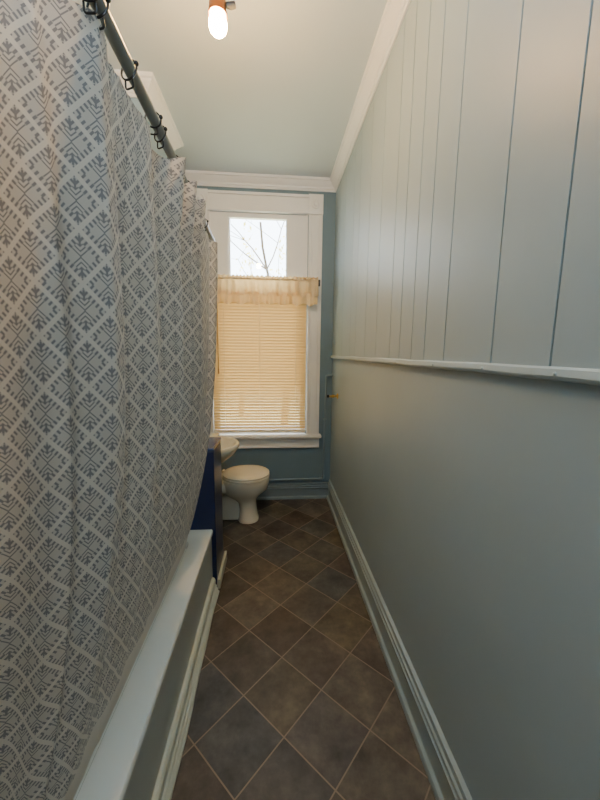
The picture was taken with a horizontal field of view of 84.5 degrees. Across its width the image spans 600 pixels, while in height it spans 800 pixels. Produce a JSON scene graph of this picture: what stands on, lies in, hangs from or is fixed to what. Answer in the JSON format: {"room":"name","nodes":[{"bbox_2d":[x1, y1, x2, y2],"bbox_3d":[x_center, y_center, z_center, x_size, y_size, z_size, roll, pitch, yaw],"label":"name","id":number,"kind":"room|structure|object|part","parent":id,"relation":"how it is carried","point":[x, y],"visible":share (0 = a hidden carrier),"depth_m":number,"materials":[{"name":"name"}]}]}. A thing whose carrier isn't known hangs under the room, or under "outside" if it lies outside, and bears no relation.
{"room":"bathroom","nodes":[
{"label":"bathroom","id":0,"kind":"room"},
{"bbox_2d":[130,97,166,158],"bbox_3d":[-1.082,-0.361,2.231,0.400,2.862,0.485,0,8,-5],"label":"wall column","id":1,"kind":"structure","parent":0,"point":[135,101],"depth_m":1.92,"materials":[{"name":"paint"}]},
{"bbox_2d":[209,436,238,462],"bbox_3d":[-0.662,0.432,2.358,0.452,0.456,0.388,0,8,-5],"label":"basin","id":2,"kind":"object","parent":1,"relation":"attached to","point":[229,446],"visible":0.23,"depth_m":2.31,"materials":[{"name":"white ceramic"}]},
{"bbox_2d":[190,437,226,588],"bbox_3d":[-0.872,0.680,2.026,0.780,0.864,0.296,0,8,-5],"label":"wall","id":3,"kind":"structure","parent":0,"point":[208,514],"depth_m":1.92,"materials":[{"name":"blue paint"}]},
{"bbox_2d":[73,0,386,176],"bbox_3d":[-0.321,-1.584,0.517,1.846,0.060,4.820,0,8,-5],"label":"ceiling","id":4,"kind":"structure","parent":0,"point":[276,94],"depth_m":1.74,"materials":[{"name":"paint"}]},
{"bbox_2d":[208,0,235,38],"bbox_3d":[-0.296,-1.487,1.182,0.131,0.320,0.130,0,8,-5],"label":"ceiling light","id":5,"kind":"object","parent":4,"relation":"hanging from","point":[217,13],"visible":1,"depth_m":1.18,"materials":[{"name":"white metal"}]},
{"bbox_2d":[208,0,226,20],"bbox_3d":[-0.297,-1.436,1.189,0.066,0.098,0.066,0,8,-5],"label":"socket","id":6,"kind":"object","parent":5,"relation":"attached to","point":[215,6],"depth_m":1.17,"materials":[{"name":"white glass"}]},
{"bbox_3d":[-0.298,-1.365,1.199,0.064,0.073,0.064,0,8,-5],"label":"bulb","id":7,"kind":"part","parent":5,"relation":"part of","materials":[{"name":"white glass"}]},
{"bbox_2d":[226,1,235,10],"bbox_3d":[-0.251,-1.431,1.198,0.037,0.025,0.021,-1,8,-12],"label":"switch","id":8,"kind":"object","parent":5,"relation":"attached to","point":[230,5],"depth_m":1.19,"materials":[{"name":"brown metal"}]},
{"bbox_2d":[197,186,335,482],"bbox_3d":[-0.552,-0.456,3.042,1.786,2.952,0.120,0,8,-5],"label":"wall","id":9,"kind":"structure","parent":0,"point":[282,463],"depth_m":3.12,"materials":[{"name":"blue paint"}]},
{"bbox_2d":[196,188,323,447],"bbox_3d":[-0.366,-0.657,2.975,1.145,2.230,0.165,0,8,-5],"label":"window","id":10,"kind":"structure","parent":9,"relation":"in","point":[303,243],"depth_m":2.89,"materials":[{"name":"white paint"}]},
{"bbox_3d":[-0.843,-0.639,2.917,0.115,1.945,0.029,0,8,-5],"label":"casing","id":11,"kind":"part","parent":10,"relation":"part of","materials":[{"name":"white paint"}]},
{"bbox_3d":[-0.359,-1.280,2.909,0.850,0.665,0.060,0,8,-5],"label":"sash","id":12,"kind":"part","parent":10,"relation":"part of","materials":[{"name":"white paint"}]},
{"bbox_2d":[213,302,306,432],"bbox_3d":[-0.365,-0.331,2.996,0.846,1.278,0.045,0,8,-5],"label":"blind","id":13,"kind":"object","parent":10,"relation":"attached to","point":[261,348],"visible":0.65,"depth_m":3.01,"materials":[{"name":"plastic"}]},
{"bbox_3d":[-0.678,-0.329,2.962,0.002,1.240,0.002,0,8,-5],"label":"ladder cord","id":14,"kind":"part","parent":13,"relation":"part of","materials":[{"name":"beige fabric"}]},
{"bbox_3d":[-0.364,-0.329,2.987,0.002,1.240,0.002,0,8,-5],"label":"ladder cord","id":15,"kind":"part","parent":13,"relation":"part of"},
{"bbox_3d":[-0.372,0.288,3.090,0.846,0.026,0.028,0,8,-5],"label":"rail","id":16,"kind":"part","parent":13,"relation":"part of","materials":[{"name":"plastic"}]},
{"bbox_3d":[-0.041,-0.329,3.013,0.002,1.240,0.002,0,8,-5],"label":"ladder cord","id":17,"kind":"part","parent":13,"relation":"part of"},
{"bbox_3d":[-0.372,-0.333,3.087,0.850,1.340,0.035,0,8,-5],"label":"sash","id":18,"kind":"part","parent":10,"relation":"part of","materials":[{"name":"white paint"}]},
{"bbox_3d":[-0.374,0.338,3.087,1.145,0.028,0.105,0,8,-5],"label":"sill","id":19,"kind":"part","parent":10,"relation":"part of","materials":[{"name":"white paint"}]},
{"bbox_3d":[0.126,-0.640,2.994,0.120,1.945,0.029,0,8,-5],"label":"casing","id":20,"kind":"part","parent":10,"relation":"part of","materials":[{"name":"white paint"}]},
{"bbox_2d":[222,482,327,499],"bbox_3d":[-0.529,0.879,3.157,1.646,0.156,0.034,0,8,-5],"label":"baseboard","id":21,"kind":"structure","parent":9,"relation":"attached to","point":[296,490],"depth_m":3.19,"materials":[{"name":"blue paint"}]},
{"bbox_2d":[269,374,332,480],"bbox_3d":[-0.284,0.268,3.086,1.166,1.028,0.036,0,8,-5],"label":"pipe","id":22,"kind":"object","parent":9,"relation":"attached to","point":[327,375],"visible":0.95,"depth_m":3.14,"materials":[{"name":"metal"}]},
{"bbox_2d":[171,499,435,799],"bbox_3d":[-0.351,1.308,0.930,1.846,0.060,4.820,0,8,-5],"label":"floor","id":23,"kind":"structure","parent":0,"point":[296,698],"depth_m":1.40,"materials":[{"name":"tile"}]},
{"bbox_2d":[73,529,212,799],"bbox_3d":[-0.809,1.060,1.061,0.746,0.385,1.722,0,8,-5],"label":"bathtub","id":24,"kind":"object","parent":23,"relation":"on","point":[125,763],"visible":0.42,"depth_m":1.04,"materials":[{"name":"white ceramic"}]},
{"bbox_2d":[151,577,218,799],"bbox_3d":[-0.399,1.254,0.756,0.041,0.096,2.401,0,8,-5],"label":"trim","id":25,"kind":"structure","parent":24,"relation":"attached to","point":[168,771],"depth_m":1.25,"materials":[{"name":"white wood"}]},
{"bbox_2d":[210,433,269,523],"bbox_3d":[-0.568,0.656,2.756,0.626,0.710,0.364,0,8,-5],"label":"toilet","id":26,"kind":"object","parent":23,"relation":"on","point":[242,485],"visible":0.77,"depth_m":2.71,"materials":[{"name":"ceramic"}]},
{"bbox_3d":[-0.449,0.602,2.758,0.384,0.025,0.360,0,8,-5],"label":"lid","id":27,"kind":"part","parent":26,"relation":"part of","materials":[{"name":"plastic"}]},
{"bbox_3d":[-0.449,0.626,2.762,0.388,0.018,0.364,0,8,-5],"label":"seat","id":28,"kind":"part","parent":26,"relation":"part of","materials":[{"name":"plastic"}]},
{"bbox_2d":[330,0,599,799],"bbox_3d":[0.521,-0.124,0.794,0.086,2.952,4.820,0,8,-5],"label":"wall","id":29,"kind":"structure","parent":0,"point":[467,216],"depth_m":0.85,"materials":[{"name":"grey paint"}]},
{"bbox_2d":[114,0,410,192],"bbox_3d":[-0.355,-1.567,0.912,1.640,0.086,3.800,0,8,-5],"label":"trim","id":30,"kind":"structure","parent":29,"relation":"attached to","point":[395,11],"depth_m":2.06,"materials":[{"name":"white paint"}]},
{"bbox_2d":[327,393,337,398],"bbox_3d":[0.275,-0.032,2.814,0.096,0.052,0.052,0,8,-5],"label":"pipe stub","id":31,"kind":"object","parent":29,"relation":"attached to","point":[328,396],"visible":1,"depth_m":2.80,"materials":[{"name":"metal"}]},
{"bbox_2d":[326,479,472,799],"bbox_3d":[0.423,1.131,1.361,0.034,0.186,3.800,0,8,-5],"label":"baseboard","id":32,"kind":"structure","parent":29,"relation":"attached to","point":[445,778],"depth_m":1.32,"materials":[{"name":"blue paint"}]},
{"bbox_2d":[331,355,599,385],"bbox_3d":[0.441,-0.129,1.182,0.024,0.031,3.800,0,8,-5],"label":"trim","id":33,"kind":"structure","parent":29,"relation":"attached to","point":[566,374],"depth_m":0.74,"materials":[{"name":"paint"}]},
{"label":"outside","id":34,"kind":"structure","parent":0,"visible":0},
{"bbox_2d":[222,389,299,423],"bbox_3d":[-1.352,-0.254,16.906,28.000,0.300,26.350,0,8,-5],"label":"ground","id":35,"kind":"structure","parent":34,"point":[229,389],"depth_m":11.63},
{"bbox_2d":[232,231,285,409],"bbox_3d":[-2.264,-2.210,9.715,6.303,5.592,4.323,7,11,40],"label":"bare tree","id":36,"kind":"object","parent":35,"relation":"on","point":[248,231],"visible":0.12,"depth_m":8.88,"materials":[{"name":"grey plant"}]},
{"bbox_2d":[230,219,288,420],"bbox_3d":[-1.920,-1.836,6.513,5.664,5.772,3.587,-5,10,-35],"label":"bare tree","id":37,"kind":"object","parent":35,"relation":"on","point":[265,267],"visible":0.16,"depth_m":5.81,"materials":[{"name":"grey plant"}]},
{"bbox_3d":[-1.201,-0.114,0.597,0.100,2.952,4.700,0,8,-5],"label":"wall","id":38,"kind":"structure","parent":0,"visible":0},
{"bbox_2d":[89,0,215,241],"bbox_3d":[-0.386,-0.652,0.577,0.758,0.064,2.820,-3,9,-22],"label":"shower rod","id":39,"kind":"object","parent":38,"relation":"attached to","point":[111,31],"visible":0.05,"depth_m":0.66,"materials":[{"name":"grey metal"}]},
{"bbox_2d":[82,0,97,14],"bbox_3d":[-0.326,-0.632,0.514,0.043,0.057,0.012,0,8,-5],"label":"curtain ring","id":40,"kind":"object","parent":39,"relation":"hanging from","point":[95,12],"visible":1,"depth_m":0.52,"materials":[{"name":"metal"}]},
{"bbox_2d":[86,0,110,30],"bbox_3d":[-0.328,-0.635,0.539,0.043,0.057,0.012,1,8,5],"label":"curtain ring","id":41,"kind":"object","parent":39,"relation":"hanging from","point":[104,13],"visible":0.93,"depth_m":0.54,"materials":[{"name":"metal"}]},
{"bbox_2d":[0,0,217,799],"bbox_3d":[-0.510,0.139,0.772,0.397,1.607,1.975,0,8,-5],"label":"shower curtain","id":42,"kind":"object","parent":39,"relation":"hanging from","point":[109,261],"visible":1,"depth_m":0.63,"materials":[{"name":"fabric"}]},
{"bbox_2d":[120,59,138,89],"bbox_3d":[-0.341,-0.653,0.661,0.043,0.057,0.012,3,8,15],"label":"curtain ring","id":43,"kind":"object","parent":39,"relation":"hanging from","point":[136,63],"visible":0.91,"depth_m":0.66,"materials":[{"name":"metal"}]},
{"bbox_2d":[144,112,162,134],"bbox_3d":[-0.354,-0.673,0.801,0.043,0.057,0.012,-1,8,-13],"label":"curtain ring","id":44,"kind":"object","parent":39,"relation":"hanging from","point":[160,115],"visible":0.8,"depth_m":0.80,"materials":[{"name":"metal"}]},
{"bbox_2d":[154,125,167,148],"bbox_3d":[-0.360,-0.680,0.854,0.043,0.057,0.012,4,9,20],"label":"curtain ring","id":45,"kind":"object","parent":39,"relation":"hanging from","point":[164,127],"visible":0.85,"depth_m":0.85,"materials":[{"name":"metal"}]},
{"bbox_3d":[-0.324,-1.030,2.858,1.012,0.055,0.057,0,8,-5],"label":"rod","id":46,"kind":"object","parent":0,"visible":0},
{"bbox_2d":[217,274,318,305],"bbox_3d":[-0.314,-0.945,2.842,0.948,0.251,0.078,0,8,-5],"label":"window valance","id":47,"kind":"object","parent":46,"relation":"hanging from","point":[239,289],"visible":0.93,"depth_m":2.85,"materials":[{"name":"beige fabric"}]}
]}

